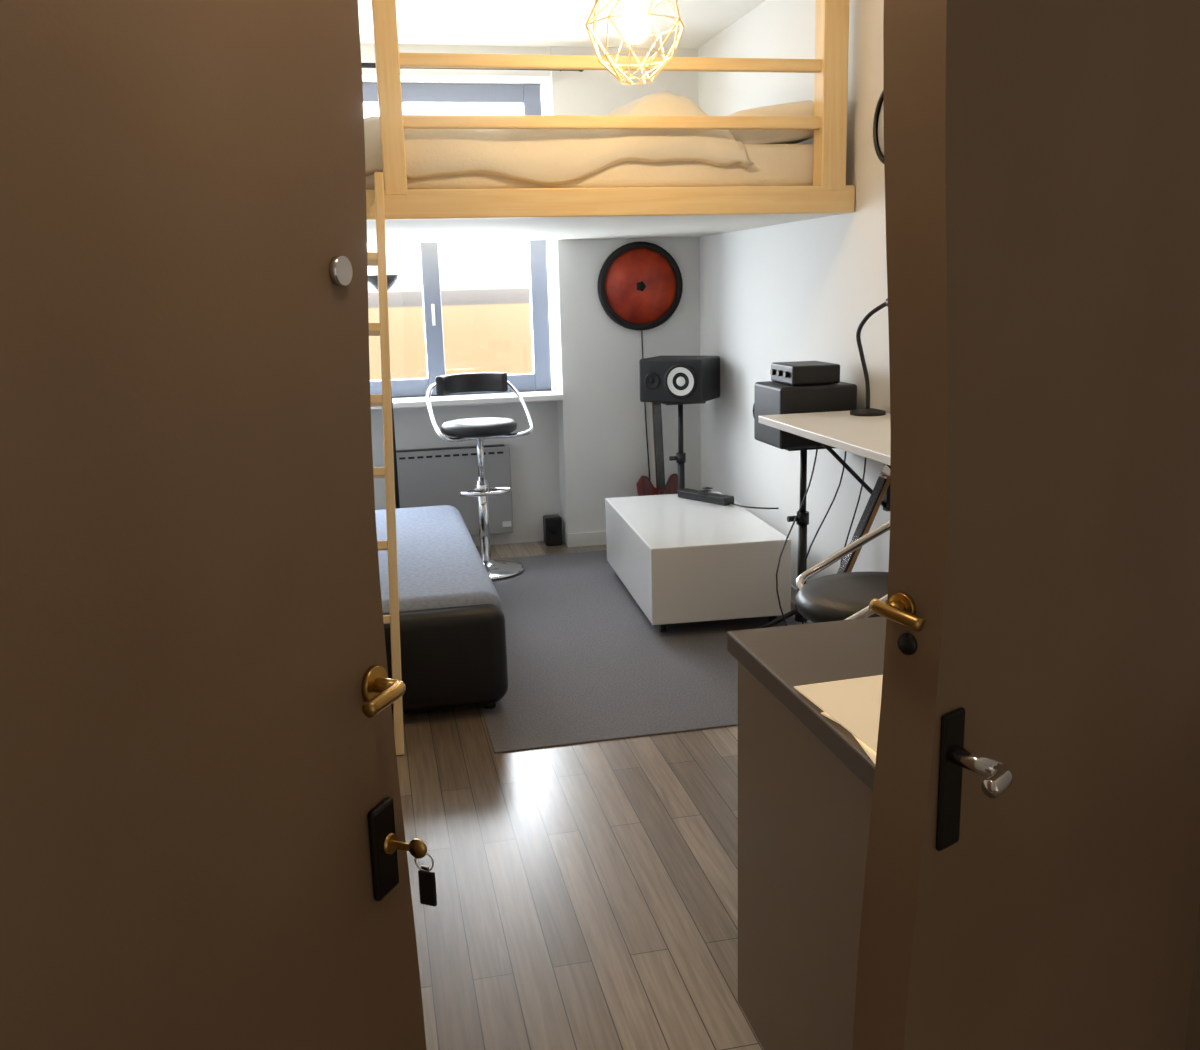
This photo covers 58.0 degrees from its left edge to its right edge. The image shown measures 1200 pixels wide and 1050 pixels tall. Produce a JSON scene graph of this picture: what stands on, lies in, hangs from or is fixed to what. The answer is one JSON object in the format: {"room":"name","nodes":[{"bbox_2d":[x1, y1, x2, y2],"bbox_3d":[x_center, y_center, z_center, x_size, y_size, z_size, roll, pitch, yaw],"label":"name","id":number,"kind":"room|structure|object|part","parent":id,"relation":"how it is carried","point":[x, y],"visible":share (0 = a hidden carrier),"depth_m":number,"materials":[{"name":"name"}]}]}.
{"room":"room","nodes":[
{"label":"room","id":0,"kind":"room"},
{"bbox_2d":[360,44,700,545],"bbox_3d":[-0.625,-1.228,6.192,2.370,2.750,0.400,-4,13,-12],"label":"wall","id":1,"kind":"structure","parent":0,"point":[585,448],"depth_m":6.24,"materials":[{"name":"white paint"}]},
{"bbox_2d":[362,82,541,114],"bbox_3d":[-1.069,-2.223,5.952,1.510,0.380,0.070,-4,13,-12],"label":"window","id":2,"kind":"structure","parent":1,"relation":"in","point":[528,96],"depth_m":5.96,"materials":[{"name":"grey plastic"}]},
{"bbox_2d":[395,444,513,535],"bbox_3d":[-0.854,-0.189,6.307,0.680,0.525,0.081,-4,13,-12],"label":"radiator","id":3,"kind":"object","parent":1,"relation":"attached to","point":[429,476],"visible":0.73,"depth_m":6.26,"materials":[{"name":"grey metal"}]},
{"bbox_2d":[396,444,504,451],"bbox_3d":[-0.862,-0.443,6.256,0.620,0.006,0.050,-4,13,-12],"label":"grille","id":4,"kind":"object","parent":3,"relation":"attached to","point":[499,447],"depth_m":6.25,"materials":[{"name":"grey metal"}]},
{"bbox_2d":[370,240,563,409],"bbox_3d":[-1.016,-1.348,6.011,1.550,1.355,0.349,-4,13,-12],"label":"window","id":5,"kind":"structure","parent":1,"relation":"in","point":[540,379],"depth_m":6.21,"materials":[{"name":"white plastic"}]},
{"bbox_2d":[361,63,583,71],"bbox_3d":[-0.912,-2.381,5.630,1.688,0.036,0.078,-4,13,-12],"label":"curtain rod","id":6,"kind":"object","parent":1,"relation":"attached to","point":[364,65],"visible":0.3,"depth_m":5.64,"materials":[{"name":"black"}]},
{"bbox_2d":[567,531,605,546],"bbox_3d":[0.212,0.061,6.442,0.820,0.080,0.012,-4,13,-12],"label":"baseboard","id":7,"kind":"structure","parent":1,"relation":"attached to","point":[598,537],"depth_m":6.38,"materials":[{"name":"white paint"}]},
{"bbox_2d":[597,242,682,478],"bbox_3d":[0.245,-0.769,6.256,0.490,1.680,0.038,-4,13,-12],"label":"round wall decoration","id":8,"kind":"object","parent":1,"relation":"attached to","point":[640,285],"visible":0.84,"depth_m":6.12,"materials":[{"name":"red paint"}]},
{"bbox_3d":[0.275,-0.533,6.320,0.048,1.190,0.011,-4,13,-12],"label":"hanging cord","id":9,"kind":"part","parent":8,"relation":"part of","materials":[{"name":"black plastic"}]},
{"bbox_2d":[358,0,764,48],"bbox_3d":[-0.135,-1.871,2.446,6.000,0.100,9.500,-4,13,-12],"label":"ceiling","id":10,"kind":"structure","parent":0,"point":[528,23],"depth_m":5.24,"materials":[{"name":"white paint"}]},
{"bbox_2d":[585,0,683,84],"bbox_3d":[0.105,-1.697,3.323,0.294,0.632,0.294,-10,15,-34],"label":"pendant lamp","id":11,"kind":"object","parent":10,"relation":"hanging from","point":[635,22],"visible":1,"depth_m":3.33,"materials":[{"name":"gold metal"}]},
{"bbox_2d":[628,0,641,6],"bbox_3d":[0.106,-1.659,3.331,0.044,0.120,0.044,-4,13,-12],"label":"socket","id":12,"kind":"object","parent":11,"relation":"attached to","point":[637,3],"depth_m":3.32,"materials":[{"name":"white plastic"}]},
{"bbox_3d":[0.109,-1.552,3.355,0.096,0.110,0.096,-4,13,-12],"label":"light bulb","id":13,"kind":"part","parent":11,"relation":"part of","materials":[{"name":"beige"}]},
{"bbox_2d":[392,541,804,1049],"bbox_3d":[-0.057,0.910,3.063,6.000,0.100,9.500,-4,13,-12],"label":"floor","id":14,"kind":"structure","parent":0,"point":[587,893],"depth_m":2.77,"materials":[{"name":"laminate"}]},
{"bbox_2d":[368,275,399,508],"bbox_3d":[-1.119,-0.535,5.833,0.240,1.580,0.240,-4,13,-12],"label":"floor lamp","id":15,"kind":"object","parent":14,"relation":"on","point":[372,279],"visible":0.27,"depth_m":5.81,"materials":[{"name":"black metal"}]},
{"bbox_3d":[-1.139,-1.262,5.672,0.190,0.090,0.190,-4,13,-12],"label":"lamp shade","id":16,"kind":"part","parent":15,"relation":"part of","materials":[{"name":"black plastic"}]},
{"bbox_2d":[367,172,403,754],"bbox_3d":[-0.882,-0.223,3.660,0.366,1.933,0.718,-3,13,-5],"label":"ladder","id":17,"kind":"object","parent":14,"relation":"on","point":[378,258],"visible":0.43,"depth_m":3.67,"materials":[{"name":"brown wood"}]},
{"bbox_2d":[375,505,507,713],"bbox_3d":[-0.946,0.148,4.580,0.870,0.780,1.810,-4,13,-12],"label":"sofa","id":18,"kind":"object","parent":14,"relation":"on","point":[452,618],"visible":0.4,"depth_m":3.84,"materials":[{"name":"grey fabric"}]},
{"bbox_2d":[375,505,502,612],"bbox_3d":[-0.863,0.171,4.629,0.690,0.170,1.760,-4,13,-12],"label":"seat cushion","id":19,"kind":"object","parent":18,"relation":"on","point":[441,569],"depth_m":4.26,"materials":[{"name":"grey fabric"}]},
{"bbox_3d":[-0.945,0.368,4.627,0.860,0.270,1.770,-4,13,-12],"label":"frame","id":20,"kind":"part","parent":18,"relation":"part of","materials":[{"name":"black leather"}]},
{"bbox_2d":[543,514,562,545],"bbox_3d":[-0.280,0.031,6.433,0.100,0.170,0.106,-4,13,-12],"label":"floor speaker","id":21,"kind":"object","parent":14,"relation":"on","point":[552,524],"visible":1,"depth_m":6.39,"materials":[{"name":"black plastic"}]},
{"bbox_2d":[549,524,559,534],"bbox_3d":[-0.270,0.027,6.382,0.064,0.064,0.006,-4,13,-12],"label":"speaker grille","id":22,"kind":"object","parent":21,"relation":"attached to","point":[554,529],"depth_m":6.38,"materials":[{"name":"black fabric"}]},
{"bbox_2d":[480,550,801,753],"bbox_3d":[0.106,0.433,4.965,1.500,0.012,2.600,-4,13,-12],"label":"area rug","id":23,"kind":"object","parent":14,"relation":"on","point":[586,664],"visible":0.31,"depth_m":4.36,"materials":[{"name":"grey carpet"}]},
{"bbox_2d":[426,372,533,579],"bbox_3d":[-0.630,-0.266,5.739,0.529,1.045,0.431,-6,13,-19],"label":"bar stool","id":24,"kind":"object","parent":23,"relation":"on","point":[478,429],"visible":0.9,"depth_m":5.71,"materials":[{"name":"silver metal"}]},
{"bbox_3d":[-0.633,-0.472,5.684,0.320,0.020,0.320,-6,13,-20],"label":"seat plate","id":25,"kind":"part","parent":24,"relation":"part of","materials":[{"name":"silver metal"}]},
{"bbox_3d":[-0.613,0.216,5.836,0.410,0.060,0.410,-6,13,-20],"label":"plate","id":26,"kind":"part","parent":24,"relation":"part of","materials":[{"name":"silver metal"}]},
{"bbox_2d":[636,402,677,495],"bbox_3d":[0.339,-0.392,6.258,0.330,1.014,0.150,-4,13,-12],"label":"electric guitar","id":27,"kind":"object","parent":23,"relation":"on","point":[644,485],"visible":0.31,"depth_m":6.25,"materials":[{"name":"red paint"}]},
{"bbox_2d":[659,402,705,489],"bbox_3d":[0.462,-0.251,5.963,0.390,0.862,0.343,-4,13,-12],"label":"speaker stand","id":28,"kind":"object","parent":23,"relation":"on","point":[680,457],"visible":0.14,"depth_m":5.97,"materials":[{"name":"black metal"}]},
{"bbox_3d":[0.406,-0.369,5.980,0.045,0.023,0.024,-4,13,-12],"label":"clamp knob","id":29,"kind":"part","parent":28,"relation":"part of","materials":[{"name":"black plastic"}]},
{"bbox_2d":[639,356,719,402],"bbox_3d":[0.433,-0.795,5.889,0.360,0.230,0.314,4,14,25],"label":"monitor speaker","id":30,"kind":"object","parent":28,"relation":"on","point":[671,379],"visible":1,"depth_m":5.77},
{"bbox_3d":[0.440,-0.676,5.921,0.220,0.012,0.220,-4,13,-12],"label":"plate","id":31,"kind":"part","parent":28,"relation":"part of","materials":[{"name":"black plastic"}]},
{"bbox_2d":[605,491,790,631],"bbox_3d":[0.432,0.152,5.219,0.620,0.394,1.160,-4,13,-9],"label":"coffee table","id":32,"kind":"object","parent":23,"relation":"on","point":[681,560],"visible":0.92,"depth_m":4.69,"materials":[{"name":"white paint"}]},
{"bbox_2d":[678,487,778,508],"bbox_3d":[0.638,-0.125,5.428,0.213,0.042,0.635,-12,16,-38],"label":"power strip","id":33,"kind":"object","parent":32,"relation":"on","point":[703,495],"visible":0.96,"depth_m":5.48,"materials":[{"name":"black plastic"}]},
{"bbox_2d":[757,446,834,628],"bbox_3d":[0.848,0.089,4.426,0.390,0.842,0.343,-4,13,-12],"label":"speaker stand","id":34,"kind":"object","parent":23,"relation":"on","point":[802,520],"visible":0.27,"depth_m":4.44,"materials":[{"name":"black metal"}]},
{"bbox_3d":[0.737,0.414,4.587,0.224,0.021,0.022,-31,-28,22],"label":"tripod leg","id":35,"kind":"part","parent":34,"relation":"part of","materials":[{"name":"black plastic"}]},
{"bbox_3d":[0.792,-0.026,4.444,0.045,0.023,0.024,-4,13,-12],"label":"clamp knob","id":36,"kind":"part","parent":34,"relation":"part of","materials":[{"name":"black plastic"}]},
{"bbox_2d":[753,381,856,448],"bbox_3d":[0.820,-0.453,4.366,0.321,0.240,0.314,-4,13,-12],"label":"monitor speaker","id":37,"kind":"object","parent":34,"relation":"on","point":[770,397],"visible":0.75,"depth_m":4.22},
{"bbox_2d":[770,361,839,385],"bbox_3d":[0.810,-0.607,4.323,0.215,0.075,0.240,-4,13,-12],"label":"audio interface","id":38,"kind":"object","parent":37,"relation":"on","point":[797,372],"visible":1,"depth_m":4.22,"materials":[{"name":"black plastic"}]},
{"bbox_3d":[0.698,-0.617,4.369,0.015,0.024,0.024,-4,13,-12],"label":"knob","id":39,"kind":"part","parent":38,"relation":"part of","materials":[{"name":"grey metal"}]},
{"bbox_3d":[0.712,-0.603,4.302,0.015,0.024,0.024,-4,13,-12],"label":"knob","id":40,"kind":"part","parent":38,"relation":"part of","materials":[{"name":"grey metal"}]},
{"bbox_3d":[0.727,-0.588,4.235,0.015,0.024,0.024,-4,13,-12],"label":"knob","id":41,"kind":"part","parent":38,"relation":"part of","materials":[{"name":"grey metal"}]},
{"bbox_3d":[0.825,-0.326,4.387,0.220,0.012,0.220,-4,13,-12],"label":"plate","id":42,"kind":"part","parent":34,"relation":"part of","materials":[{"name":"black plastic"}]},
{"bbox_2d":[807,464,889,623],"bbox_3d":[0.894,0.154,3.898,0.417,0.945,0.330,-4,13,-12],"label":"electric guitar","id":43,"kind":"object","parent":23,"relation":"on","point":[881,486],"visible":0.13,"depth_m":3.86,"materials":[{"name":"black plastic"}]},
{"bbox_2d":[759,411,890,625],"bbox_3d":[0.975,0.188,3.651,0.460,1.000,1.580,-4,13,-12],"label":"desk","id":44,"kind":"object","parent":14,"relation":"on","point":[869,437],"visible":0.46,"depth_m":3.81,"materials":[{"name":"white laminate"}]},
{"bbox_2d":[850,298,887,415],"bbox_3d":[1.011,-0.621,3.948,0.137,0.448,0.245,-4,13,-12],"label":"desk lamp","id":45,"kind":"object","parent":44,"relation":"on","point":[867,411],"depth_m":4.01,"materials":[{"name":"black metal"}]},
{"bbox_2d":[796,521,889,622],"bbox_3d":[0.689,0.415,2.649,0.431,1.005,0.529,0,13,6],"label":"bar stool","id":46,"kind":"object","parent":14,"relation":"on","point":[848,595],"visible":0.16,"depth_m":2.59,"materials":[{"name":"black leather"}]},
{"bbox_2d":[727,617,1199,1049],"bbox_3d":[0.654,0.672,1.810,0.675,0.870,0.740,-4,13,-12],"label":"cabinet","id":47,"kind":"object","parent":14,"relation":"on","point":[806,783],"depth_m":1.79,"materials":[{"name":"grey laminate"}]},
{"bbox_3d":[0.342,0.665,1.727,0.008,0.715,0.710,-4,13,-12],"label":"panel","id":48,"kind":"part","parent":47,"relation":"part of","materials":[{"name":"brown laminate"}]},
{"bbox_2d":[727,617,886,791],"bbox_3d":[0.643,0.267,1.720,0.675,0.040,0.740,-4,13,-12],"label":"countertop","id":49,"kind":"structure","parent":47,"relation":"on","point":[782,658],"depth_m":1.84,"materials":[{"name":"grey"}]},
{"bbox_2d":[794,675,882,763],"bbox_3d":[0.478,0.285,1.542,0.278,0.007,0.403,-4,13,-12],"label":"paper sheets","id":50,"kind":"object","parent":47,"relation":"on","point":[855,704],"visible":0.24,"depth_m":1.62,"materials":[{"name":"beige paper"}]},
{"bbox_2d":[698,0,889,587],"bbox_3d":[1.043,-0.897,4.491,0.150,2.750,4.700,-4,13,-12],"label":"wall","id":51,"kind":"structure","parent":0,"point":[803,290],"depth_m":4.83,"materials":[{"name":"white paint"}]},
{"bbox_2d":[791,585,796,604],"bbox_3d":[1.055,0.464,4.519,0.012,0.080,4.188,-4,13,-12],"label":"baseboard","id":52,"kind":"structure","parent":51,"relation":"attached to","point":[793,589],"depth_m":5.12,"materials":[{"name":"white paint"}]},
{"bbox_2d":[873,91,883,163],"bbox_3d":[1.043,-1.425,3.843,0.035,0.280,0.280,-4,13,-12],"label":"wall clock","id":53,"kind":"object","parent":51,"relation":"attached to","point":[878,122],"visible":0.22,"depth_m":3.94,"materials":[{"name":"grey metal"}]},
{"label":"outside","id":54,"kind":"structure","parent":0,"visible":0},
{"bbox_2d":[363,104,532,379],"bbox_3d":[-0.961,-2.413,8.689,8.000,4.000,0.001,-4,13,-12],"label":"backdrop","id":55,"kind":"structure","parent":54,"point":[484,285],"depth_m":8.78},
{"bbox_3d":[-0.990,-0.303,2.069,0.150,2.750,8.500,-4,13,-12],"label":"wall","id":56,"kind":"structure","parent":0,"visible":0},
{"bbox_2d":[0,0,436,1049],"bbox_3d":[-0.374,0.308,0.852,0.153,2.030,0.820,3,13,21],"label":"door","id":57,"kind":"structure","parent":56,"relation":"in","point":[204,846],"depth_m":0.88,"materials":[{"name":"brown wood"}]},
{"bbox_2d":[364,0,854,242],"bbox_3d":[-0.388,-1.829,4.838,2.360,1.000,2.022,-4,13,-12],"label":"bed","id":58,"kind":"object","parent":56,"relation":"attached to","point":[657,165],"visible":0.73,"depth_m":4.05,"materials":[{"name":"brown wood"}]},
{"bbox_3d":[-0.743,-1.627,3.785,0.080,0.918,0.080,-4,13,-12],"label":"post","id":59,"kind":"part","parent":58,"relation":"part of","materials":[{"name":"brown wood"}]},
{"bbox_2d":[364,90,752,184],"bbox_3d":[-0.514,-1.575,4.611,1.945,0.372,1.425,-4,13,-12],"label":"duvet","id":60,"kind":"object","parent":58,"relation":"on","point":[434,156],"depth_m":4.04,"materials":[{"name":"white fabric"}]},
{"bbox_3d":[-0.340,-1.480,4.705,2.290,0.170,1.400,-4,13,-12],"label":"mattress","id":61,"kind":"part","parent":58,"relation":"part of","materials":[{"name":"white fabric"}]},
{"bbox_3d":[0.065,-1.685,3.953,1.595,0.045,0.035,-4,13,-12],"label":"guard rail","id":62,"kind":"part","parent":58,"relation":"part of","materials":[{"name":"brown wood"}]},
{"bbox_3d":[0.070,-1.485,3.997,1.595,0.045,0.035,-4,13,-12],"label":"guard rail","id":63,"kind":"part","parent":58,"relation":"part of","materials":[{"name":"brown wood"}]},
{"bbox_2d":[728,100,813,143],"bbox_3d":[0.640,-1.620,4.475,0.400,0.150,0.600,-12,14,-10],"label":"pillow","id":64,"kind":"object","parent":58,"relation":"on","point":[800,108],"depth_m":4.20,"materials":[{"name":"white fabric"}]},
{"bbox_3d":[0.881,-1.748,4.127,0.100,0.918,0.090,-4,13,-12],"label":"post","id":65,"kind":"part","parent":58,"relation":"part of","materials":[{"name":"brown wood"}]},
{"bbox_2d":[853,0,1199,1049],"bbox_3d":[0.611,0.200,1.214,0.822,2.030,0.132,-11,16,-36],"label":"door","id":66,"kind":"structure","parent":56,"relation":"in","point":[1032,880],"depth_m":1.03,"materials":[{"name":"beige paint"}]}
]}

